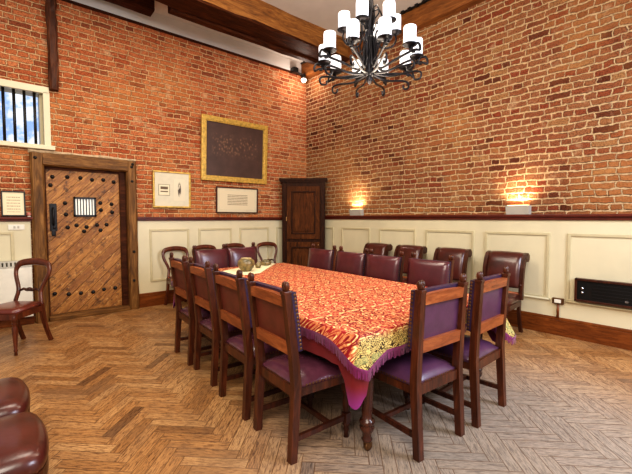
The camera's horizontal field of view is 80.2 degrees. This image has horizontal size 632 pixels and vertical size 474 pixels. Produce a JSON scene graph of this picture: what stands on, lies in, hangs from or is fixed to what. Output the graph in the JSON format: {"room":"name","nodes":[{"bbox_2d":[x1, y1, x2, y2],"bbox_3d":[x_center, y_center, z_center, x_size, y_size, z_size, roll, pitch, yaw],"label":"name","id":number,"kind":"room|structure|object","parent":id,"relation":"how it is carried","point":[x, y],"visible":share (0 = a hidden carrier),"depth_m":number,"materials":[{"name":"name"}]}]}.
{"room":"dining room","nodes":[
{"label":"dining room","id":0,"kind":"room"},
{"bbox_2d":[0,0,305,321],"bbox_3d":[-2.784,-1.228,6.061,7.000,4.680,0.250,-3,4,-41],"label":"wall","id":1,"kind":"structure","parent":0,"point":[128,90],"depth_m":5.94,"materials":[{"name":"brick"}]},
{"bbox_2d":[8,224,24,229],"bbox_3d":[-3.920,-0.128,4.907,0.170,0.070,0.018,-3,4,-41],"label":"light switch","id":2,"kind":"object","parent":1,"relation":"attached to","point":[18,226],"visible":1,"depth_m":4.91,"materials":[{"name":"white paint"}]},
{"bbox_2d":[0,260,33,316],"bbox_3d":[-4.130,0.691,4.687,0.940,0.745,0.128,-3,4,-41],"label":"radiator","id":3,"kind":"object","parent":1,"relation":"attached to","point":[7,281],"visible":0.7,"depth_m":4.81,"materials":[{"name":"white metal"}]},
{"bbox_2d":[0,260,31,268],"bbox_3d":[-4.127,0.362,4.667,0.940,0.085,0.118,-3,4,-41],"label":"grille","id":4,"kind":"object","parent":3,"relation":"attached to","point":[4,266],"depth_m":4.80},
{"bbox_2d":[0,78,54,150],"bbox_3d":[-4.114,-1.595,4.843,1.180,0.845,0.320,-3,4,-41],"label":"window","id":5,"kind":"structure","parent":1,"relation":"in","point":[25,122],"depth_m":5.03,"materials":[{"name":"beige paint"}]},
{"bbox_2d":[45,0,58,91],"bbox_3d":[-3.569,-2.720,5.073,0.129,1.440,0.120,-3,4,-41],"label":"timber post","id":6,"kind":"object","parent":1,"relation":"attached to","point":[50,5],"visible":1,"depth_m":5.04,"materials":[{"name":"brown wood"}]},
{"bbox_2d":[28,148,135,160],"bbox_3d":[-3.323,-1.168,5.418,1.340,0.057,0.052,-3,4,-41],"label":"trim","id":7,"kind":"structure","parent":1,"relation":"attached to","point":[29,150],"depth_m":5.34,"materials":[{"name":"brown wood"}]},
{"bbox_2d":[29,152,139,322],"bbox_3d":[-3.336,-0.008,5.492,1.320,2.300,0.260,-3,4,-41],"label":"door","id":8,"kind":"structure","parent":1,"relation":"in","point":[84,222],"depth_m":5.45,"materials":[{"name":"brown wood"}]},
{"bbox_2d":[73,197,95,216],"bbox_3d":[-3.355,-0.436,5.447,0.280,0.280,0.030,-3,4,-41],"label":"grille","id":9,"kind":"object","parent":8,"relation":"attached to","point":[82,206],"depth_m":5.44,"materials":[{"name":"black metal"}]},
{"bbox_2d":[0,290,183,327],"bbox_3d":[-2.780,1.009,5.971,6.740,0.220,0.062,-3,4,-41],"label":"baseboard","id":10,"kind":"structure","parent":1,"relation":"attached to","point":[152,298],"depth_m":6.01,"materials":[{"name":"brown wood"}]},
{"bbox_2d":[0,220,281,300],"bbox_3d":[-2.761,0.424,5.965,6.799,1.390,0.051,-3,4,-41],"label":"wainscoting","id":11,"kind":"structure","parent":1,"relation":"attached to","point":[153,236],"depth_m":6.21,"materials":[{"name":"beige paint"}]},
{"bbox_2d":[0,217,281,221],"bbox_3d":[-2.750,-0.285,5.917,6.800,0.060,0.085,-3,4,-41],"label":"trim","id":12,"kind":"structure","parent":1,"relation":"attached to","point":[2,219],"depth_m":6.34,"materials":[{"name":"brown wood"}]},
{"bbox_2d":[0,191,25,215],"bbox_3d":[-3.946,-0.435,4.891,0.250,0.329,0.052,-3,4,-41],"label":"framed certificate","id":13,"kind":"object","parent":12,"relation":"on","point":[13,203],"visible":1,"depth_m":4.89,"materials":[{"name":"white paper"}]},
{"bbox_2d":[152,170,190,207],"bbox_3d":[-2.382,-0.785,6.216,0.620,0.600,0.050,-3,4,-41],"label":"framed print","id":14,"kind":"object","parent":1,"relation":"attached to","point":[171,189],"visible":1,"depth_m":6.21},
{"bbox_2d":[174,179,184,200],"bbox_3d":[-2.293,-0.789,6.296,0.190,0.358,0.004,-3,6,-41],"label":"print","id":15,"kind":"object","parent":14,"relation":"attached to","point":[179,184],"depth_m":6.29},
{"bbox_2d":[61,0,301,75],"bbox_3d":[-1.925,-3.341,6.513,4.270,0.035,0.030,-3,4,-41],"label":"trim","id":16,"kind":"structure","parent":1,"relation":"attached to","point":[68,1],"depth_m":6.09,"materials":[{"name":"white paint"}]},
{"bbox_2d":[72,0,300,72],"bbox_3d":[-1.929,-3.474,6.512,4.270,0.240,0.016,-3,4,-41],"label":"trim","id":17,"kind":"structure","parent":1,"relation":"attached to","point":[156,20],"depth_m":6.40,"materials":[{"name":"paint"}]},
{"bbox_2d":[200,114,267,183],"bbox_3d":[-1.476,-1.578,6.925,1.350,1.125,0.108,-3,4,-41],"label":"painting","id":18,"kind":"object","parent":1,"relation":"attached to","point":[232,150],"visible":1,"depth_m":6.89},
{"bbox_2d":[216,186,257,212],"bbox_3d":[-1.466,-0.685,7.019,0.870,0.480,0.046,-3,4,-41],"label":"framed document","id":19,"kind":"object","parent":1,"relation":"attached to","point":[228,199],"visible":1,"depth_m":7.00,"materials":[{"name":"white paper"}]},
{"bbox_2d":[220,190,254,209],"bbox_3d":[-1.467,-0.686,7.021,0.728,0.338,0.004,-3,6,-41],"label":"print","id":20,"kind":"object","parent":19,"relation":"attached to","point":[229,199],"depth_m":7.02},
{"bbox_2d":[290,67,305,82],"bbox_3d":[-0.363,-3.339,7.751,0.327,0.275,0.156,-1,3,-22],"label":"spotlight","id":21,"kind":"object","parent":1,"relation":"attached to","point":[294,70],"visible":1,"depth_m":7.72,"materials":[{"name":"black metal"}]},
{"bbox_2d":[301,0,429,64],"bbox_3d":[2.272,-3.497,4.920,0.100,0.037,7.920,-3,4,-41],"label":"trim","id":22,"kind":"structure","parent":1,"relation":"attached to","point":[416,5],"depth_m":5.81,"materials":[{"name":"brown wood"}]},
{"bbox_2d":[154,0,421,62],"bbox_3d":[-0.207,-3.465,2.970,7.000,0.100,8.220,-3,4,-41],"label":"ceiling","id":23,"kind":"structure","parent":0,"point":[321,13],"depth_m":5.90,"materials":[{"name":"paint"}]},
{"bbox_2d":[104,0,154,16],"bbox_3d":[-3.329,-3.424,4.936,2.250,0.204,0.228,-3,4,-41],"label":"ceiling beam","id":24,"kind":"structure","parent":23,"relation":"attached to","point":[145,7],"depth_m":5.50,"materials":[{"name":"brown wood"}]},
{"bbox_2d":[155,0,348,63],"bbox_3d":[-1.298,-3.379,5.519,4.680,0.393,0.453,-3,4,-41],"label":"ceiling beam","id":25,"kind":"structure","parent":23,"relation":"attached to","point":[259,19],"depth_m":5.76,"materials":[{"name":"brown wood"}]},
{"bbox_2d":[168,6,329,67],"bbox_3d":[-0.887,-3.261,6.258,3.080,0.131,0.152,-3,4,-41],"label":"ceiling beam","id":26,"kind":"structure","parent":25,"relation":"attached to","point":[172,11],"depth_m":5.94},
{"bbox_2d":[313,0,428,97],"bbox_3d":[0.517,-2.458,3.583,1.069,1.968,1.101,-3,4,-41],"label":"chandelier","id":27,"kind":"object","parent":23,"relation":"hanging from","point":[388,26],"visible":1,"depth_m":3.52,"materials":[{"name":"metal"}]},
{"bbox_2d":[0,301,631,473],"bbox_3d":[-0.207,1.309,3.212,7.000,0.100,8.220,-3,4,-41],"label":"floor","id":28,"kind":"structure","parent":0,"point":[111,393],"depth_m":2.76,"materials":[{"name":"brown wood"}]},
{"bbox_2d":[0,377,30,416],"bbox_3d":[-1.848,0.832,1.880,0.658,1.001,0.514,-3,4,-41],"label":"chair","id":29,"kind":"object","parent":28,"relation":"on","point":[14,393],"visible":0.38,"depth_m":1.97,"materials":[{"name":"brown leather"}]},
{"bbox_2d":[0,412,48,473],"bbox_3d":[-1.465,0.852,1.484,0.658,1.001,0.514,-3,4,-41],"label":"chair","id":30,"kind":"object","parent":28,"relation":"on","point":[24,440],"visible":1,"depth_m":1.55,"materials":[{"name":"brown leather"}]},
{"bbox_2d":[0,258,53,355],"bbox_3d":[-3.288,0.737,4.109,0.464,0.964,0.564,0,3,5],"label":"chair","id":31,"kind":"object","parent":28,"relation":"on","point":[14,310],"visible":1,"depth_m":4.24,"materials":[{"name":"brown wood"}]},
{"bbox_2d":[161,246,188,304],"bbox_3d":[-2.151,0.640,6.032,0.464,0.964,0.564,-3,4,-45],"label":"chair","id":32,"kind":"object","parent":28,"relation":"on","point":[172,248],"visible":0.38,"depth_m":6.06,"materials":[{"name":"brown wood"}]},
{"bbox_2d":[169,252,229,365],"bbox_3d":[-1.182,0.692,3.900,0.533,1.065,0.485,-2,4,-36],"label":"dining chair","id":33,"kind":"object","parent":28,"relation":"on","point":[179,267],"visible":0.45,"depth_m":3.73,"materials":[{"name":"brown wood"}]},
{"bbox_2d":[192,244,215,255],"bbox_3d":[-1.784,0.622,6.376,0.464,0.964,0.564,-3,4,-41],"label":"chair","id":34,"kind":"object","parent":28,"relation":"on","point":[205,246],"visible":0.07,"depth_m":6.55,"materials":[{"name":"brown wood"}]},
{"bbox_2d":[192,244,228,267],"bbox_3d":[-1.264,0.642,4.886,0.485,1.065,0.533,-3,4,-43],"label":"dining chair","id":35,"kind":"object","parent":28,"relation":"on","point":[214,256],"visible":0.32,"depth_m":4.96,"materials":[{"name":"brown leather"}]},
{"bbox_2d":[187,257,252,386],"bbox_3d":[-0.832,0.715,3.450,0.533,1.065,0.485,-2,4,-36],"label":"dining chair","id":36,"kind":"object","parent":28,"relation":"on","point":[201,276],"visible":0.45,"depth_m":3.28,"materials":[{"name":"brown wood"}]},
{"bbox_2d":[229,243,244,247],"bbox_3d":[-1.364,0.602,6.779,0.464,0.964,0.564,-2,4,-38],"label":"chair","id":37,"kind":"object","parent":28,"relation":"on","point":[230,244],"visible":0.11,"depth_m":6.96,"materials":[{"name":"brown wood"}]},
{"bbox_2d":[226,242,257,266],"bbox_3d":[-0.932,0.624,5.252,0.485,1.065,0.533,-3,4,-41],"label":"dining chair","id":38,"kind":"object","parent":28,"relation":"on","point":[234,254],"visible":0.29,"depth_m":5.29,"materials":[{"name":"brown leather"}]},
{"bbox_2d":[212,264,284,420],"bbox_3d":[-0.459,0.742,2.921,0.533,1.065,0.485,-2,4,-36],"label":"dining chair","id":39,"kind":"object","parent":28,"relation":"on","point":[231,290],"visible":0.56,"depth_m":2.75,"materials":[{"name":"brown wood"}]},
{"bbox_2d":[256,242,276,262],"bbox_3d":[-0.820,0.584,7.131,0.464,0.964,0.564,-2,4,-35],"label":"chair","id":40,"kind":"object","parent":28,"relation":"on","point":[261,243],"visible":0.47,"depth_m":7.30,"materials":[{"name":"brown wood"}]},
{"bbox_2d":[246,272,350,464],"bbox_3d":[-0.103,0.766,2.450,0.533,1.065,0.485,-2,4,-36],"label":"dining chair","id":41,"kind":"object","parent":28,"relation":"on","point":[300,373],"visible":0.9,"depth_m":2.31,"materials":[{"name":"brown wood"}]},
{"bbox_2d":[279,178,327,266],"bbox_3d":[-0.237,-0.079,7.779,0.960,2.210,0.600,0,3,4],"label":"tall cabinet","id":42,"kind":"object","parent":28,"relation":"on","point":[303,199],"visible":0.73,"depth_m":7.50,"materials":[{"name":"brown wood"}]},
{"bbox_2d":[307,244,336,270],"bbox_3d":[-0.080,0.639,4.944,0.533,1.065,0.485,-3,4,-41],"label":"dining chair","id":43,"kind":"object","parent":28,"relation":"on","point":[324,259],"visible":0.37,"depth_m":4.94,"materials":[{"name":"brown leather"}]},
{"bbox_2d":[335,246,368,275],"bbox_3d":[0.277,0.662,4.487,0.533,1.065,0.485,-3,4,-41],"label":"dining chair","id":44,"kind":"object","parent":28,"relation":"on","point":[354,263],"visible":0.32,"depth_m":4.50,"materials":[{"name":"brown leather"}]},
{"bbox_2d":[363,243,392,255],"bbox_3d":[0.866,0.610,6.256,0.658,1.001,0.514,-3,4,-41],"label":"chair","id":45,"kind":"object","parent":28,"relation":"on","point":[378,248],"visible":0.31,"depth_m":6.27,"materials":[{"name":"brown leather"}]},
{"bbox_2d":[365,248,404,282],"bbox_3d":[0.602,0.683,4.081,0.533,1.065,0.485,-3,4,-41],"label":"dining chair","id":46,"kind":"object","parent":28,"relation":"on","point":[390,268],"visible":0.34,"depth_m":4.09,"materials":[{"name":"brown leather"}]},
{"bbox_2d":[394,245,426,282],"bbox_3d":[1.298,0.635,5.758,0.658,1.001,0.514,-3,4,-41],"label":"chair","id":47,"kind":"object","parent":28,"relation":"on","point":[407,249],"visible":0.27,"depth_m":5.81,"materials":[{"name":"brown leather"}]},
{"bbox_2d":[372,273,468,462],"bbox_3d":[0.641,0.764,2.486,0.485,1.065,0.496,-2,4,-37],"label":"dining chair","id":48,"kind":"object","parent":28,"relation":"on","point":[437,316],"visible":0.77,"depth_m":2.32,"materials":[{"name":"brown wood"}]},
{"bbox_2d":[359,333,482,450],"bbox_3d":[-0.122,0.848,3.760,1.530,0.764,3.060,-2,4,-38],"label":"dining table","id":49,"kind":"object","parent":28,"relation":"on","point":[366,420],"visible":0.19,"depth_m":2.25,"materials":[{"name":"brown wood"}]},
{"bbox_2d":[173,296,495,409],"bbox_3d":[-0.118,0.676,3.752,1.617,0.428,3.152,-2,4,-38],"label":"undercloth","id":50,"kind":"object","parent":49,"relation":"on","point":[356,389],"visible":0.09,"depth_m":2.12,"materials":[{"name":"fabric"}]},
{"bbox_2d":[171,263,515,381],"bbox_3d":[-0.051,0.627,3.739,1.760,0.340,3.292,-2,4,-38],"label":"tablecloth","id":51,"kind":"object","parent":50,"relation":"on","point":[365,319],"visible":0.45,"depth_m":2.65,"materials":[{"name":"fabric"}]},
{"bbox_2d":[224,263,275,274],"bbox_3d":[-0.779,0.401,4.745,0.499,0.003,1.184,1,3,21],"label":"mat","id":52,"kind":"object","parent":51,"relation":"on","point":[262,268],"visible":0.45,"depth_m":4.57,"materials":[{"name":"beige fabric"}]},
{"bbox_2d":[237,257,254,271],"bbox_3d":[-0.840,0.331,4.521,0.212,0.160,0.212,-3,4,-41],"label":"bowl","id":53,"kind":"object","parent":52,"relation":"on","point":[246,264],"visible":1,"depth_m":4.45,"materials":[{"name":"gold ceramic"}]},
{"bbox_2d":[260,259,271,265],"bbox_3d":[-0.679,0.345,5.085,0.156,0.076,0.156,-3,4,-41],"label":"bowl","id":54,"kind":"object","parent":52,"relation":"on","point":[265,262],"visible":0.99,"depth_m":5.04,"materials":[{"name":"gold ceramic"}]},
{"bbox_2d":[406,252,454,286],"bbox_3d":[0.983,0.705,3.658,0.533,1.065,0.485,-3,4,-41],"label":"dining chair","id":55,"kind":"object","parent":28,"relation":"on","point":[433,272],"visible":0.3,"depth_m":3.69,"materials":[{"name":"brown leather"}]},
{"bbox_2d":[433,247,471,280],"bbox_3d":[1.762,0.662,5.222,0.658,1.001,0.514,-3,4,-41],"label":"chair","id":56,"kind":"object","parent":28,"relation":"on","point":[461,255],"visible":0.38,"depth_m":5.21,"materials":[{"name":"brown leather"}]},
{"bbox_2d":[422,266,509,427],"bbox_3d":[1.107,0.746,2.843,0.485,1.065,0.496,-3,4,-42],"label":"dining chair","id":57,"kind":"object","parent":28,"relation":"on","point":[488,295],"visible":0.64,"depth_m":2.67,"materials":[{"name":"wood"}]},
{"bbox_2d":[470,250,529,332],"bbox_3d":[2.247,0.691,4.664,0.658,1.001,0.514,-3,4,-41],"label":"chair","id":58,"kind":"object","parent":28,"relation":"on","point":[494,262],"visible":0.59,"depth_m":4.63,"materials":[{"name":"brown wood"}]},
{"bbox_2d":[306,0,631,215],"bbox_3d":[2.461,-1.185,5.201,0.200,4.680,7.920,-3,4,-41],"label":"wall","id":59,"kind":"structure","parent":0,"point":[514,102],"depth_m":5.08,"materials":[{"name":"brick"}]},
{"bbox_2d":[301,62,323,79],"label":"wall plate","id":60,"kind":"object","parent":59,"relation":"attached to","point":[306,68],"depth_m":7.75,"materials":[{"name":"brown wood"}]},
{"bbox_2d":[349,209,363,215],"bbox_3d":[0.750,-0.460,6.986,0.100,0.120,0.280,-3,4,-41],"label":"uplight","id":61,"kind":"object","parent":59,"relation":"attached to","point":[353,212],"visible":0.96,"depth_m":6.93,"materials":[{"name":"paint"}]},
{"bbox_2d":[390,0,485,41],"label":"wall plate","id":62,"kind":"object","parent":59,"relation":"attached to","point":[428,13],"depth_m":5.57,"materials":[{"name":"brown wood"}]},
{"bbox_2d":[325,219,631,329],"bbox_3d":[2.379,0.453,5.186,0.051,1.410,7.880,-3,4,-41],"label":"wainscoting","id":63,"kind":"structure","parent":59,"relation":"attached to","point":[560,252],"depth_m":4.68,"materials":[{"name":"beige paint"}]},
{"bbox_2d":[325,214,631,219],"bbox_3d":[2.373,-0.271,5.131,0.085,0.071,7.860,-3,4,-41],"label":"trim","id":64,"kind":"structure","parent":59,"relation":"attached to","point":[507,216],"depth_m":4.98,"materials":[{"name":"brown wood"}]},
{"bbox_2d":[505,205,530,213],"bbox_3d":[2.609,-0.351,4.842,0.100,0.120,0.280,-3,4,-41],"label":"uplight","id":65,"kind":"object","parent":59,"relation":"attached to","point":[510,209],"visible":0.93,"depth_m":4.80,"materials":[{"name":"paint"}]},
{"bbox_2d":[468,286,631,311],"bbox_3d":[2.477,0.738,5.047,0.028,0.033,7.120,-3,4,-41],"label":"pipe","id":66,"kind":"object","parent":59,"relation":"attached to","point":[530,296],"visible":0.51,"depth_m":4.30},
{"bbox_2d":[552,297,563,317],"bbox_3d":[2.922,0.857,4.531,0.042,0.240,0.120,-3,4,-41],"label":"box","id":67,"kind":"object","parent":59,"relation":"attached to","point":[555,300],"visible":1,"depth_m":4.52,"materials":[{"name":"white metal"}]},
{"bbox_2d":[507,309,631,350],"bbox_3d":[2.381,1.048,5.205,0.062,0.220,7.860,-3,4,-41],"label":"baseboard","id":68,"kind":"structure","parent":59,"relation":"attached to","point":[606,335],"depth_m":4.40,"materials":[{"name":"brown wood"}]},
{"bbox_2d":[574,278,631,308],"bbox_3d":[3.333,0.625,4.022,0.074,0.265,0.940,-3,4,-41],"label":"wall heater","id":69,"kind":"object","parent":59,"relation":"attached to","point":[604,292],"visible":1,"depth_m":4.16,"materials":[{"name":"black metal"}]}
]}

